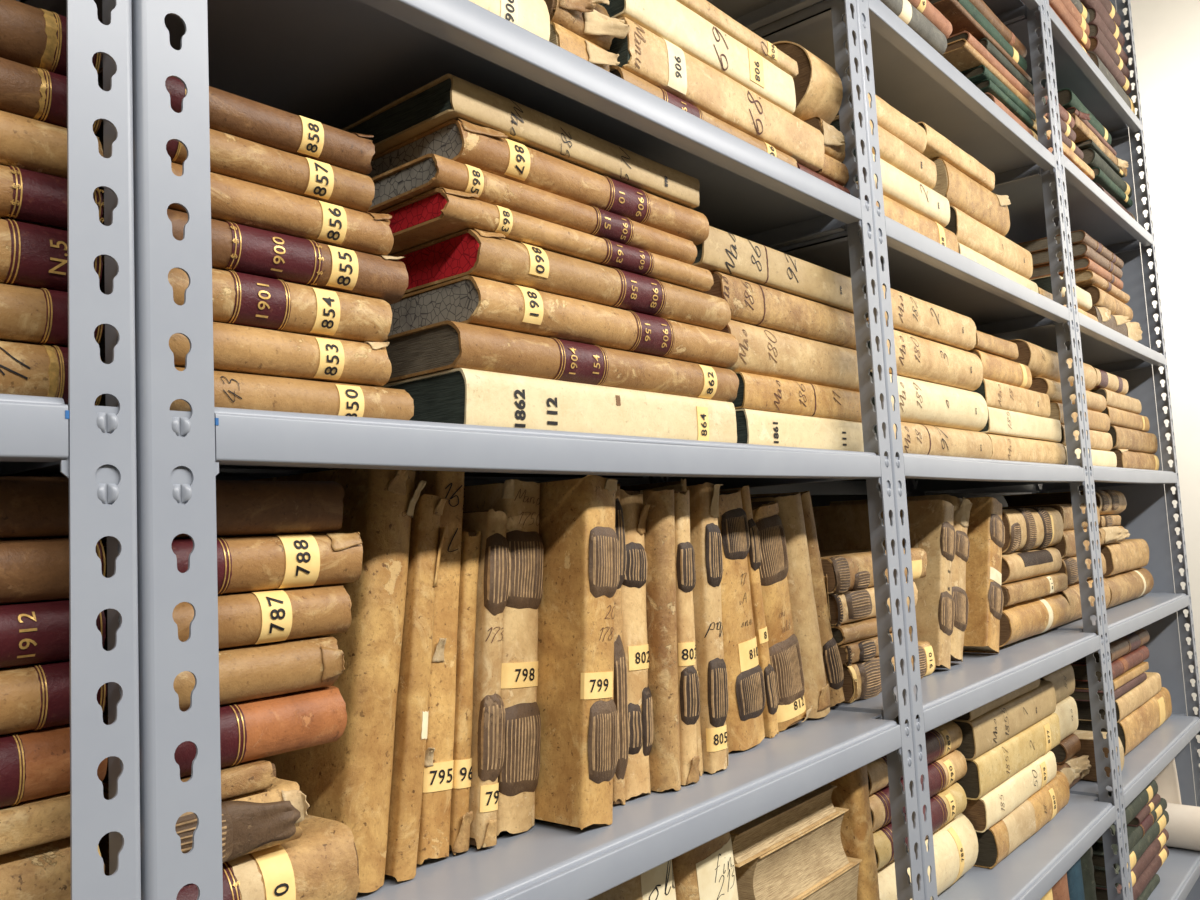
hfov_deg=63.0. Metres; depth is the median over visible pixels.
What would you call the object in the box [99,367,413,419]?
book
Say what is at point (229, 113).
book
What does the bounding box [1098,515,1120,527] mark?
book
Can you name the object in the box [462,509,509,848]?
book
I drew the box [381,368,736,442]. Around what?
book
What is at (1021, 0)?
book
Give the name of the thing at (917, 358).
book
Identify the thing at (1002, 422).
book
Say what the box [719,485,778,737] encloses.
book
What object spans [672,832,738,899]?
book
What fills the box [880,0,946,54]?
book
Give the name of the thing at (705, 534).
book
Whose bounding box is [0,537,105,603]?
book
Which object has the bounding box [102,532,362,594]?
book
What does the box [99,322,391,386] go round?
book
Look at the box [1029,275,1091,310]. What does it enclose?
book
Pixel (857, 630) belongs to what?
book
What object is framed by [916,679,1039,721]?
book
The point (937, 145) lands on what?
book
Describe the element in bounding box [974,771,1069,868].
book
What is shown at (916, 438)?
book
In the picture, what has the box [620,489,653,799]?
book
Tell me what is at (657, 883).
book
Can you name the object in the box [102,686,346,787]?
book
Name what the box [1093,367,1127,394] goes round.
book
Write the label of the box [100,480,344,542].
book
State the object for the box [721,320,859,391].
book
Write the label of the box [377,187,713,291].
book
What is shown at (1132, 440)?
book
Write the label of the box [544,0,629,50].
book
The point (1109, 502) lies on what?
book
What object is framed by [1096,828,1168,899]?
book
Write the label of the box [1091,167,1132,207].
book
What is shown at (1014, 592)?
book
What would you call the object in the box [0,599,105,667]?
book
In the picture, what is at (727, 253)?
book
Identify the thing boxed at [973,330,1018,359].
book
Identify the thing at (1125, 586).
book
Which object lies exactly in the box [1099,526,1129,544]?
book
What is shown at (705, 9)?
book
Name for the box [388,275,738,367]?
book
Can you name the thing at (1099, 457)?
book
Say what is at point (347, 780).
book
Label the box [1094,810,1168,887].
book
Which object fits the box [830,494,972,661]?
book
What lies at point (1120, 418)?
book
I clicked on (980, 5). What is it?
book
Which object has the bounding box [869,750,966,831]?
book
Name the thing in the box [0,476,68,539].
book
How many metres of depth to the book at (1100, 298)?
2.60 m
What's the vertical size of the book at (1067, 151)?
0.024 m
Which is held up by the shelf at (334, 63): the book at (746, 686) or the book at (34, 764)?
the book at (746, 686)
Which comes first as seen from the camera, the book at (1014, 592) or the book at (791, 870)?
the book at (791, 870)
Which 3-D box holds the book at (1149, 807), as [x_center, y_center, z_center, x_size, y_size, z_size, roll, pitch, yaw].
[1.282,0.907,2.511,0.236,0.024,0.239,-7,-6,40]
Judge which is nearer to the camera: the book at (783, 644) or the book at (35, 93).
the book at (35, 93)
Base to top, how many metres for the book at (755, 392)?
0.045 m
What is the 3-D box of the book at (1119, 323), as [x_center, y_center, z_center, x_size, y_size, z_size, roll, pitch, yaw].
[1.341,-0.320,2.742,0.259,0.083,0.456,-7,-6,40]
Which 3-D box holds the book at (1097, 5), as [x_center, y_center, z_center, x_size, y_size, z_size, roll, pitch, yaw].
[1.366,-1.233,2.875,0.236,0.052,0.398,-7,-6,40]
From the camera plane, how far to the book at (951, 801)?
1.54 m
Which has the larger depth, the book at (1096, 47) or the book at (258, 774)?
the book at (1096, 47)
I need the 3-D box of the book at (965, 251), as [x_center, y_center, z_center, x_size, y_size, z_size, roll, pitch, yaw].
[0.707,-0.333,2.024,0.253,0.058,0.470,-7,-6,40]
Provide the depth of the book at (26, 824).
0.54 m
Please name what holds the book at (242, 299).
on the book at (236, 348)
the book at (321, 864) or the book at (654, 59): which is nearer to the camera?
the book at (321, 864)
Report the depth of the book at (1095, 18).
2.78 m
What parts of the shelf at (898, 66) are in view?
post, shelf, shelf, post, shelf, shelf, shelf, shelf, post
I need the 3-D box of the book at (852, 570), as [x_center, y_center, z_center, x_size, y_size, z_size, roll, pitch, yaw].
[0.357,0.193,1.579,0.232,0.052,0.338,-7,-6,40]
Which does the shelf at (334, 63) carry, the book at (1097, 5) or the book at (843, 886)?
the book at (843, 886)
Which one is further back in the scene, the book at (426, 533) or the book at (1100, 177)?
the book at (1100, 177)
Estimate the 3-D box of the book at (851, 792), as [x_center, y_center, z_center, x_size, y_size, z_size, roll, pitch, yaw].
[0.279,0.568,1.377,0.224,0.310,0.056,-7,-6,40]
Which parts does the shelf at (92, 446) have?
shelf, post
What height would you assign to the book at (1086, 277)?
0.028 m
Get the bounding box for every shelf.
[0,0,140,899]
[16,0,924,899]
[662,0,1127,899]
[912,0,1199,899]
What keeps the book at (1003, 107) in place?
on the shelf at (898, 66)
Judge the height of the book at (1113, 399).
0.043 m
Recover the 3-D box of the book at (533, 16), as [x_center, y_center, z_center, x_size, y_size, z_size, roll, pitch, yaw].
[-0.235,-0.392,0.874,0.236,0.066,0.308,-7,-6,40]
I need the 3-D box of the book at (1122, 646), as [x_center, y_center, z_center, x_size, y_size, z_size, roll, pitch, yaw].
[1.261,0.507,2.558,0.236,0.042,0.412,-7,-6,40]
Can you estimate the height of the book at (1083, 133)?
0.029 m
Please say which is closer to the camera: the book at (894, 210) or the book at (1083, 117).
the book at (894, 210)
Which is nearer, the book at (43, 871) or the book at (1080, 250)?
the book at (43, 871)
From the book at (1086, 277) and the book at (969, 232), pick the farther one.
the book at (1086, 277)
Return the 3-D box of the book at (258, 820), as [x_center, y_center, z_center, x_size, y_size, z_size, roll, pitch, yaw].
[-0.334,0.257,0.702,0.262,0.040,0.120,-7,-6,40]
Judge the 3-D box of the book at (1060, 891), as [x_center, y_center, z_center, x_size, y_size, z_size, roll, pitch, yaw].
[0.847,0.939,2.013,0.225,0.282,0.111,-7,-6,40]
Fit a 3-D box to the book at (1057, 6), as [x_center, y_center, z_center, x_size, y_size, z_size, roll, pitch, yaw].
[1.073,-1.110,2.527,0.225,0.038,0.564,-7,-6,40]
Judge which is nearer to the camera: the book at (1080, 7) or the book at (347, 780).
the book at (347, 780)
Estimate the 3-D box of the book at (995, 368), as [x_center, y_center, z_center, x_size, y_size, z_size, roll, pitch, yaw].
[0.699,-0.144,1.983,0.253,0.054,0.292,-7,-6,40]
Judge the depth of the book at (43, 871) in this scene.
0.55 m
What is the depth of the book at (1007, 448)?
1.94 m
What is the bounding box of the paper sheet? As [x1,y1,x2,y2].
[1154,758,1181,804]
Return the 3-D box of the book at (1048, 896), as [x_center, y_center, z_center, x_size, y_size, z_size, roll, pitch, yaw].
[0.784,0.930,1.939,0.224,0.294,0.083,-7,-6,40]
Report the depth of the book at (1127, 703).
2.44 m
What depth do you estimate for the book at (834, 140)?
1.35 m
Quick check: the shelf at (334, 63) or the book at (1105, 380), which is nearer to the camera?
the shelf at (334, 63)
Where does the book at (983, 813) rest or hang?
on the book at (997, 842)
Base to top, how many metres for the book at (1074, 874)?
0.280 m
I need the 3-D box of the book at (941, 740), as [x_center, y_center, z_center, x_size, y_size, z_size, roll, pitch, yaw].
[0.407,0.485,1.583,0.236,0.049,0.351,-7,-6,40]
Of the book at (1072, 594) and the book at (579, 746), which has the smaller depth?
the book at (579, 746)
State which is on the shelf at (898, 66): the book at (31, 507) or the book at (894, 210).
the book at (894, 210)
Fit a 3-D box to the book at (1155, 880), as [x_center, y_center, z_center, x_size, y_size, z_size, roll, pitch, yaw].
[1.182,1.075,2.367,0.237,0.024,0.389,-7,-6,40]
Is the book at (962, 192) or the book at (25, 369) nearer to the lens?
the book at (25, 369)
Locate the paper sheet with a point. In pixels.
(1167, 779)
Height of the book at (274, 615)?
0.036 m
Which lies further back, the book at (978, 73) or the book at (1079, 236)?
the book at (1079, 236)
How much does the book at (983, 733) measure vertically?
0.065 m
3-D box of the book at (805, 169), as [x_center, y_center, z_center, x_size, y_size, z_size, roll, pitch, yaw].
[0.218,-0.351,1.405,0.235,0.029,0.147,-7,-6,40]
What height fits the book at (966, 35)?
0.026 m
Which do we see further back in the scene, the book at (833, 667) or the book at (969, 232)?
the book at (969, 232)
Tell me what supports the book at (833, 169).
on the book at (805, 169)
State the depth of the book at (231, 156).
0.70 m
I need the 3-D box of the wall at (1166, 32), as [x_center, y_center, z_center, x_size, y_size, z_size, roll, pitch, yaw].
[4.268,-0.478,2.836,5.143,4.000,0.050,-7,-6,40]
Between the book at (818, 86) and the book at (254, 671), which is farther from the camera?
the book at (818, 86)
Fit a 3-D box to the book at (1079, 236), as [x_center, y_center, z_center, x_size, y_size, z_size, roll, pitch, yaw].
[1.272,-0.528,2.708,0.236,0.032,0.413,-7,-6,40]
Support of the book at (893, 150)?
on the book at (900, 187)
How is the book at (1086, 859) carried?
on the shelf at (1087, 208)
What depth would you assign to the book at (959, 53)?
1.96 m
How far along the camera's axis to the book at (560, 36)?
0.96 m
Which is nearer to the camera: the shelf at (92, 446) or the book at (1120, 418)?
the shelf at (92, 446)
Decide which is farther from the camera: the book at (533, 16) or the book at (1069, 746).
the book at (1069, 746)
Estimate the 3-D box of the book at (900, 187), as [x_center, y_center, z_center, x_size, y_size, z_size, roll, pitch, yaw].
[0.418,-0.421,1.695,0.253,0.058,0.341,-7,-6,40]
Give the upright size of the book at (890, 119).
0.052 m
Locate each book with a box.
[0,0,101,75]
[0,57,101,133]
[0,110,102,178]
[0,164,103,230]
[0,218,102,291]
[0,284,103,346]
[0,341,101,405]
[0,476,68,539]
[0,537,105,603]
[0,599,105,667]
[0,660,106,734]
[0,724,107,807]
[0,791,69,854]
[0,837,104,899]
[95,120,374,212]
[98,67,374,174]
[98,778,309,875]
[99,162,393,255]
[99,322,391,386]
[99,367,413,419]
[100,258,391,343]
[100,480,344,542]
[101,208,407,304]
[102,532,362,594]
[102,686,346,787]
[103,585,351,650]
[103,636,344,720]
[103,759,278,799]
[176,814,359,899]
[251,468,425,892]
[342,74,699,208]
[365,153,696,264]
[366,118,708,245]
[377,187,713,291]
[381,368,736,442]
[384,320,738,401]
[385,494,450,881]
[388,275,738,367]
[390,229,730,330]
[411,470,464,864]
[449,531,480,854]
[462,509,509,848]
[463,479,543,835]
[469,0,549,40]
[535,475,618,829]
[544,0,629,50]
[549,21,619,71]
[589,860,675,899]
[599,0,795,113]
[608,17,823,171]
[609,65,797,167]
[613,484,628,804]
[620,479,702,775]
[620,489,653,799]
[637,489,680,791]
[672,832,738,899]
[674,490,699,784]
[676,0,798,77]
[686,482,728,773]
[691,226,853,313]
[702,271,855,349]
[718,490,765,752]
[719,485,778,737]
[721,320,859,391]
[729,784,839,866]
[732,372,861,422]
[735,409,863,451]
[735,807,852,899]
[750,492,829,717]
[751,500,811,730]
[771,41,842,124]
[791,491,844,706]
[797,163,849,193]
[798,857,861,899]
[804,117,845,161]
[812,499,955,668]
[815,154,848,185]
[819,548,926,593]
[828,581,917,625]
[828,765,879,899]
[830,117,936,188]
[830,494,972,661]
[831,616,891,645]
[834,93,926,152]
[838,632,892,665]
[841,148,949,226]
[842,640,935,702]
[857,184,958,252]
[863,285,975,350]
[867,716,961,794]
[868,322,982,390]
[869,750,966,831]
[870,370,987,431]
[873,782,966,870]
[874,422,991,458]
[877,813,977,899]
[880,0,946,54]
[908,0,951,38]
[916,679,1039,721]
[917,122,994,190]
[928,0,1031,81]
[930,157,1010,235]
[942,38,1047,122]
[944,205,1032,278]
[947,31,1046,116]
[951,680,1055,759]
[956,713,1060,799]
[957,0,1026,70]
[958,242,1038,292]
[961,65,1036,122]
[962,497,1004,653]
[962,751,1056,832]
[967,349,1031,388]
[969,0,1026,57]
[972,378,1050,417]
[973,78,1046,135]
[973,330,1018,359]
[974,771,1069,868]
[978,38,1045,104]
[978,406,1061,441]
[984,92,1047,149]
[987,434,1065,464]
[999,593,1069,646]
[1001,548,1061,583]
[1001,573,1067,605]
[1002,489,1126,514]
[1002,503,1099,529]
[1002,507,1062,553]
[1008,339,1096,390]
[1018,230,1123,268]
[1021,0,1090,57]
[1028,377,1106,411]
[1029,257,1122,289]
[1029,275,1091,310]
[1031,243,1122,278]
[1038,287,1097,321]
[1040,664,1074,702]
[1040,888,1052,899]
[1042,86,1074,128]
[1045,103,1075,141]
[1046,117,1083,159]
[1046,130,1094,179]
[1046,528,1100,557]
[1047,402,1109,431]
[1049,0,1090,50]
[1050,733,1080,763]
[1052,872,1069,899]
[1054,696,1077,739]
[1055,88,1110,144]
[1055,553,1105,583]
[1056,424,1112,450]
[1056,755,1090,788]
[1057,578,1110,624]
[1060,270,1129,303]
[1061,0,1089,35]
[1063,445,1116,466]
[1065,107,1116,155]
[1067,859,1084,899]
[1069,672,1146,700]
[1070,113,1128,176]
[1071,0,1089,23]
[1071,645,1148,681]
[1073,628,1149,663]
[1074,730,1123,781]
[1075,139,1124,177]
[1075,662,1148,689]
[1075,672,1161,722]
[1077,687,1171,755]
[1080,0,1124,46]
[1080,285,1132,319]
[1080,847,1096,899]
[1081,148,1131,197]
[1086,7,1128,65]
[1086,36,1131,94]
[1086,305,1141,341]
[1087,51,1134,113]
[1088,23,1129,78]
[1090,388,1141,413]
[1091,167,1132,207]
[1092,798,1166,868]
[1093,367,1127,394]
[1094,182,1134,219]
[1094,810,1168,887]
[1096,779,1157,842]
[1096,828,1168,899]
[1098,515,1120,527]
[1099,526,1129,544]
[1100,0,1120,27]
[1100,539,1148,575]
[1100,567,1153,608]
[1101,406,1149,431]
[1106,425,1157,453]
[1110,449,1158,469]
[1127,794,1160,826]
[1132,845,1168,899]
[1137,874,1159,899]
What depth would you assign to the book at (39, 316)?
0.57 m
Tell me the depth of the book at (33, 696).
0.55 m
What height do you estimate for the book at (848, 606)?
0.045 m
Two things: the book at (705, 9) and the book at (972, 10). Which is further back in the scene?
the book at (972, 10)
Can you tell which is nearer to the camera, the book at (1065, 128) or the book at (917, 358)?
the book at (917, 358)
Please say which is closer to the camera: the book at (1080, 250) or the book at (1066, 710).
the book at (1066, 710)
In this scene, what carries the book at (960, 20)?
on the book at (986, 43)
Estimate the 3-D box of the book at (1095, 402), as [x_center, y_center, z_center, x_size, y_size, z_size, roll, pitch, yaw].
[1.025,-0.116,2.366,0.252,0.050,0.496,-7,-6,40]
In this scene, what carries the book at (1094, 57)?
on the shelf at (1087, 208)
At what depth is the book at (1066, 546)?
2.19 m
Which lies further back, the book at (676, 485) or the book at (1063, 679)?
the book at (1063, 679)
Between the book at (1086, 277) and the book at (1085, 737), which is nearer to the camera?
the book at (1085, 737)
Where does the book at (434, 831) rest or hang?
on the shelf at (334, 63)
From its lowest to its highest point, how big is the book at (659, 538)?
0.308 m
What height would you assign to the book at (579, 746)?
0.319 m
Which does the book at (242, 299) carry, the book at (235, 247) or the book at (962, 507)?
the book at (235, 247)
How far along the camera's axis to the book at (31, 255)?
0.57 m
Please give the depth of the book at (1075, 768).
2.13 m
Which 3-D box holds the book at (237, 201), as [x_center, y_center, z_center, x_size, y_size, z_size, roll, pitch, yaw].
[-0.325,-0.162,0.772,0.253,0.032,0.210,-7,-6,40]
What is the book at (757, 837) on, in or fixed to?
on the book at (791, 870)
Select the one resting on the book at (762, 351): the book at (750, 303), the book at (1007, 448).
the book at (750, 303)
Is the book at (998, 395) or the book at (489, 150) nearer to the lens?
the book at (489, 150)
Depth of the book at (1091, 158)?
2.71 m
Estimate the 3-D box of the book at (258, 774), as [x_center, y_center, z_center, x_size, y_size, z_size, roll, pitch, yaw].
[-0.334,0.227,0.693,0.224,0.018,0.102,-7,-6,40]
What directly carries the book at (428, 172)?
on the book at (437, 213)
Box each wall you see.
[219,469,1042,506]
[1115,0,1199,805]
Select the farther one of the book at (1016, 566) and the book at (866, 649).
the book at (1016, 566)
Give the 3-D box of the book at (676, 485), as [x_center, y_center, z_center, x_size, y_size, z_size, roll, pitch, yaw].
[0.017,0.201,1.135,0.225,0.319,0.009,-7,-6,40]
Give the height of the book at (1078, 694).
0.025 m
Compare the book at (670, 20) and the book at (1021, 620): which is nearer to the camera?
the book at (670, 20)
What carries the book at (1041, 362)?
on the book at (1095, 402)
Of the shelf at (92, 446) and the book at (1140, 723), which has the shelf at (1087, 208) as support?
the book at (1140, 723)
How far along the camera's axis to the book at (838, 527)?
1.70 m
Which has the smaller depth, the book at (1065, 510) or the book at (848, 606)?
the book at (848, 606)
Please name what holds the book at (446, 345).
on the book at (458, 395)
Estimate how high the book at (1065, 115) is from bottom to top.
0.037 m
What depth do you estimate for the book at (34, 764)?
0.55 m
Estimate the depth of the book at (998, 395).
1.92 m
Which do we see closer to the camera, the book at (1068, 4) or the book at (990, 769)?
the book at (990, 769)
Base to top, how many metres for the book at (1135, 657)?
0.040 m
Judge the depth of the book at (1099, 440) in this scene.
2.38 m
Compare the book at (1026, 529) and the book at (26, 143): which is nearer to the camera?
the book at (26, 143)
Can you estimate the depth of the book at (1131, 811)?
2.36 m
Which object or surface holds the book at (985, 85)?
on the book at (1003, 107)
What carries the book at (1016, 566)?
on the book at (1014, 592)
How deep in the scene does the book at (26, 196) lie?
0.57 m
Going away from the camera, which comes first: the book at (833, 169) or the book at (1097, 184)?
the book at (833, 169)
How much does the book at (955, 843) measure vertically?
0.108 m
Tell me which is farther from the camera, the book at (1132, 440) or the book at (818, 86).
the book at (1132, 440)
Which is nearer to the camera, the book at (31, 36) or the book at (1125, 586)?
the book at (31, 36)
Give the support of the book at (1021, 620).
on the shelf at (898, 66)
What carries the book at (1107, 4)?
on the book at (1097, 5)
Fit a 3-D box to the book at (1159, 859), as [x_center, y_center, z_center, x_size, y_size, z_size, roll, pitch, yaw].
[1.220,1.046,2.418,0.236,0.037,0.514,-7,-6,40]
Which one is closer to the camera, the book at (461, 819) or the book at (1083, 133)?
the book at (461, 819)
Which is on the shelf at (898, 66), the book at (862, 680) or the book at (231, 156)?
the book at (862, 680)
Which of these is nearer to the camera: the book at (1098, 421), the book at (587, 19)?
the book at (587, 19)
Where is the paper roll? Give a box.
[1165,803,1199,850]
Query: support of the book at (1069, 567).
on the book at (1072, 594)
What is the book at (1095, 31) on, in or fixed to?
on the book at (1096, 47)
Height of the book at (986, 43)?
0.024 m
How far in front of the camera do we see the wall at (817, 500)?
2.19 m
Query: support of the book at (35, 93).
on the book at (26, 143)
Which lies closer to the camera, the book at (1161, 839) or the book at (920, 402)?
the book at (920, 402)
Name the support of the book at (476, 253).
on the book at (467, 299)
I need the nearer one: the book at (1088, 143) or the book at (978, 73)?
the book at (978, 73)
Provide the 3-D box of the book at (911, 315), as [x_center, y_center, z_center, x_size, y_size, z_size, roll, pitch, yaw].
[0.452,-0.208,1.700,0.253,0.061,0.428,-7,-6,40]
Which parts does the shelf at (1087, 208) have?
post, shelf, shelf, shelf, post, shelf, panel, shelf, shelf, post, shelf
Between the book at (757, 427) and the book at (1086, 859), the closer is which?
the book at (757, 427)
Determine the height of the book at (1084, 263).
0.030 m
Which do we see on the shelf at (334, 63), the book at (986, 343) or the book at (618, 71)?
the book at (618, 71)
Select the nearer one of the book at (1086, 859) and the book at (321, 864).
the book at (321, 864)
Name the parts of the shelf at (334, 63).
post, shelf, shelf, shelf, post, shelf, post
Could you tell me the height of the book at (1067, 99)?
0.043 m
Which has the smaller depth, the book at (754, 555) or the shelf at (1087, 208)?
the book at (754, 555)
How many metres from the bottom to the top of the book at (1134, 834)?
0.031 m
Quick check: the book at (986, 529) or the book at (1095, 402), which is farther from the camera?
the book at (1095, 402)
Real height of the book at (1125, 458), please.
0.056 m
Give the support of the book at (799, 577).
on the shelf at (334, 63)
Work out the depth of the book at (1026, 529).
1.99 m
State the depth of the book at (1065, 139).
2.45 m
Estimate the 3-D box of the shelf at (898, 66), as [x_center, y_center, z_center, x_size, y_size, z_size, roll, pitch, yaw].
[0.570,-0.021,1.860,0.405,3.300,1.007,-7,-6,40]
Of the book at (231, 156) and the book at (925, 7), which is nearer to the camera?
the book at (231, 156)
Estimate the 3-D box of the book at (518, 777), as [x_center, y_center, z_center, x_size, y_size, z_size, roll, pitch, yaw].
[-0.153,0.196,0.967,0.229,0.318,0.076,-7,-6,40]
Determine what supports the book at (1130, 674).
on the book at (1078, 694)
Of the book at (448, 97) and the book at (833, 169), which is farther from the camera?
the book at (833, 169)
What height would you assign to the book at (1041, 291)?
0.047 m
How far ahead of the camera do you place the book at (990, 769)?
1.76 m
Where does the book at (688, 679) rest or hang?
on the shelf at (334, 63)
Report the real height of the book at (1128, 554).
0.081 m
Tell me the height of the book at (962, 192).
0.081 m

